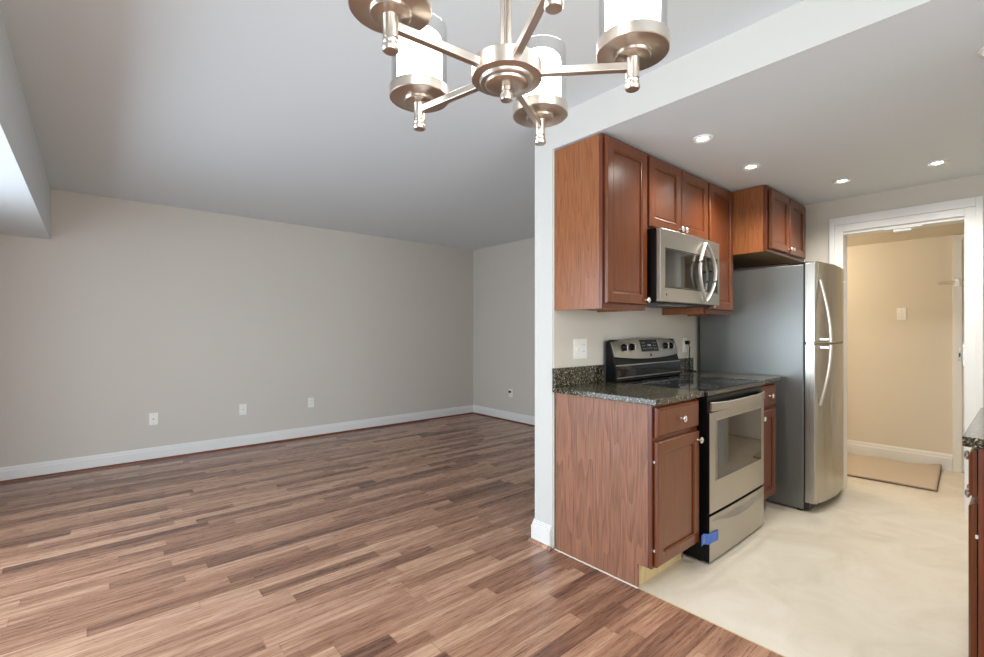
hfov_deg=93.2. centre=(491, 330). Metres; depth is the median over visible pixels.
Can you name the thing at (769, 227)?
upper cabinet
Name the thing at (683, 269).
microwave
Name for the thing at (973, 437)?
countertop
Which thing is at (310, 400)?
wall outlet
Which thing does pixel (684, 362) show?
countertop
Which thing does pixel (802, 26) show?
wall
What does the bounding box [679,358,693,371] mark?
backsplash
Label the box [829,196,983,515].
door frame
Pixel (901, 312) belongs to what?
light switch
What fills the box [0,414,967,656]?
floor
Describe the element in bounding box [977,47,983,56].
recessed light
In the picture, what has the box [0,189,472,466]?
wall
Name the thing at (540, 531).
baseboard
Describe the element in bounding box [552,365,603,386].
backsplash
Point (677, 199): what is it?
upper cabinet
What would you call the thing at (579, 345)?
outlet
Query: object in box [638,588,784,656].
trim
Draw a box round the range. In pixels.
[606,337,764,562]
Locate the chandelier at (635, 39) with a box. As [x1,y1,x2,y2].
[348,0,669,145]
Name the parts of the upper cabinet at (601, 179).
panel, frame, door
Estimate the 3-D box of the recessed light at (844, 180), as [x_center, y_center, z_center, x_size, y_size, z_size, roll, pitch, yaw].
[2.408,-1.030,3.200,0.106,0.009,0.106,0,0,-41]
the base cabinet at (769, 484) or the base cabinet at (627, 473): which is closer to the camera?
the base cabinet at (627, 473)
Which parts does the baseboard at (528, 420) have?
shoe moulding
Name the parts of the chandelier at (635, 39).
lamp shade, arm, arm, stem, stem, stem, arm, arm, lamp shade, arm, lamp shade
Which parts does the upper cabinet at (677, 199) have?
door, door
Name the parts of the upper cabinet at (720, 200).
frame, door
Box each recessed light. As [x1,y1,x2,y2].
[692,134,713,142]
[742,164,760,169]
[833,178,851,183]
[926,159,948,166]
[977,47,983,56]
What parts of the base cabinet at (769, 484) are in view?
frame, drawer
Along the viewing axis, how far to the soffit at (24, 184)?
2.49 m
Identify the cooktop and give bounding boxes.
[620,375,758,390]
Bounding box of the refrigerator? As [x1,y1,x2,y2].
[700,261,844,509]
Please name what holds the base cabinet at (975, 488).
on the floor
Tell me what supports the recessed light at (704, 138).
in the ceiling at (877, 103)
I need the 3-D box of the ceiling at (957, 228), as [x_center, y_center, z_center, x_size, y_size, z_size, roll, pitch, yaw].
[3.366,-0.900,4.019,1.210,0.100,3.120,0,0,-41]
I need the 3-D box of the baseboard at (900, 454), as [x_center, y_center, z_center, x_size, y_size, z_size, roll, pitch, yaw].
[3.436,1.167,4.853,0.014,0.145,1.951,0,0,-41]
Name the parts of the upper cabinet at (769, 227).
panel, door, frame, door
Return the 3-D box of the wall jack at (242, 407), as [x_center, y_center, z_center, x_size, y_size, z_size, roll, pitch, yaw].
[-2.658,0.839,4.965,0.070,0.114,0.012,0,0,-41]
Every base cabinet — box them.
[556,393,703,586]
[762,382,775,499]
[964,448,983,656]
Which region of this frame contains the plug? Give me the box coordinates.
[685,341,695,370]
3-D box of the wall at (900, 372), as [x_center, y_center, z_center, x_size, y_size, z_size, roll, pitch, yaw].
[3.869,0.145,4.454,0.120,2.190,3.120,0,0,-41]
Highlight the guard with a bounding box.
[938,278,963,286]
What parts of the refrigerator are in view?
freezer door, door, handle, handle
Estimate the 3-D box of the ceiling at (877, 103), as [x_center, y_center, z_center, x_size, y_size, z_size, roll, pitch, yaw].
[2.050,-1.127,2.557,2.453,0.184,2.628,0,0,-41]
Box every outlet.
[308,397,313,407]
[573,339,586,358]
[683,338,686,351]
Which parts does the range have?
burner knob, burner knob, control panel, backguard glass, cooktop frame, trim, oven door, vent panel, storage drawer, panel, panel, handle, handle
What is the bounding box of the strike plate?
[958,349,960,360]
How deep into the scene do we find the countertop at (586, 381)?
2.56 m
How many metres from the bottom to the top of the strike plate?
0.100 m
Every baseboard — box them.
[0,405,472,483]
[473,405,534,426]
[528,518,551,550]
[847,440,951,470]
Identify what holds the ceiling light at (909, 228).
attached to the ceiling at (957, 228)
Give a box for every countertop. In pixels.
[552,365,703,405]
[679,358,780,383]
[962,408,983,448]
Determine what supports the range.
on the floor
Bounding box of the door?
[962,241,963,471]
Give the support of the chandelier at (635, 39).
hanging from the ceiling at (283, 111)
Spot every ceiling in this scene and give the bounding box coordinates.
[0,0,803,249]
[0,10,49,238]
[554,0,983,204]
[847,222,963,246]
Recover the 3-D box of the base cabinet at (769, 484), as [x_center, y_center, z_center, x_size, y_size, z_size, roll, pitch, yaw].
[1.659,0.794,3.332,0.345,0.891,0.644,0,0,-41]
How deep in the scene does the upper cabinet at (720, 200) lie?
3.32 m
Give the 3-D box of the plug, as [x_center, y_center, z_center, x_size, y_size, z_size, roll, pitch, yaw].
[1.569,0.197,3.653,0.120,0.242,0.038,0,0,-24]
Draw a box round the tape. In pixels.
[701,530,717,545]
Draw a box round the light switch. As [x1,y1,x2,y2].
[897,308,906,319]
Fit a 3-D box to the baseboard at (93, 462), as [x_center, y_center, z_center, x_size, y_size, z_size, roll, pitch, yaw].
[-2.308,1.177,5.255,5.380,0.125,0.030,0,0,-41]
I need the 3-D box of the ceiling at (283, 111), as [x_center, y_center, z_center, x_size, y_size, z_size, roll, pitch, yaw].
[0.223,-1.270,2.189,5.800,0.100,8.220,0,0,-41]
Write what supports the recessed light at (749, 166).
in the ceiling at (877, 103)
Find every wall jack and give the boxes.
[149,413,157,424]
[239,404,246,414]
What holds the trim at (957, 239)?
attached to the wall at (900, 372)
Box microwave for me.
[645,228,718,308]
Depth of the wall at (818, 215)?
3.47 m
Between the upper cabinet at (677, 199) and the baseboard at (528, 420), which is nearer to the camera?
the upper cabinet at (677, 199)
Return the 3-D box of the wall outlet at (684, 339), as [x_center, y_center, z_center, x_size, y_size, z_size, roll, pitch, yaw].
[1.516,0.110,3.651,0.070,0.114,0.008,0,0,-41]
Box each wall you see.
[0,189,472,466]
[473,237,534,416]
[535,0,932,547]
[553,149,699,547]
[733,174,983,270]
[847,234,963,472]
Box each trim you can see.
[554,549,637,588]
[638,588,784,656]
[953,234,963,472]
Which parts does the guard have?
mounting plate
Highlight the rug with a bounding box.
[847,453,941,491]
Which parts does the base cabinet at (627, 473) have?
panel, frame, drawer, door, knob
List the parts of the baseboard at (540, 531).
shoe moulding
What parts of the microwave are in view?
window trim, handle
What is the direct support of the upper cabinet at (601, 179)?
attached to the wall at (596, 327)
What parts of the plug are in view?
cord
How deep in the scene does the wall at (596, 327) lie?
2.93 m
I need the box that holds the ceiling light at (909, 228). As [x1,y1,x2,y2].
[884,225,923,232]
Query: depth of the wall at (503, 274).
6.48 m
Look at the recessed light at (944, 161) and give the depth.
2.85 m
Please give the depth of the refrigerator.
3.27 m
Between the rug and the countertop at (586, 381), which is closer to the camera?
the countertop at (586, 381)
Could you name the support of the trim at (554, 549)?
on the floor
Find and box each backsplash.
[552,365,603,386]
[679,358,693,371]
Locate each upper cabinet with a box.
[555,133,650,311]
[645,153,707,239]
[662,181,732,315]
[731,185,805,268]
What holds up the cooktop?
in the range
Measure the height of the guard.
0.070 m
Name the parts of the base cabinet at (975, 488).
knob, knob, door, drawer, frame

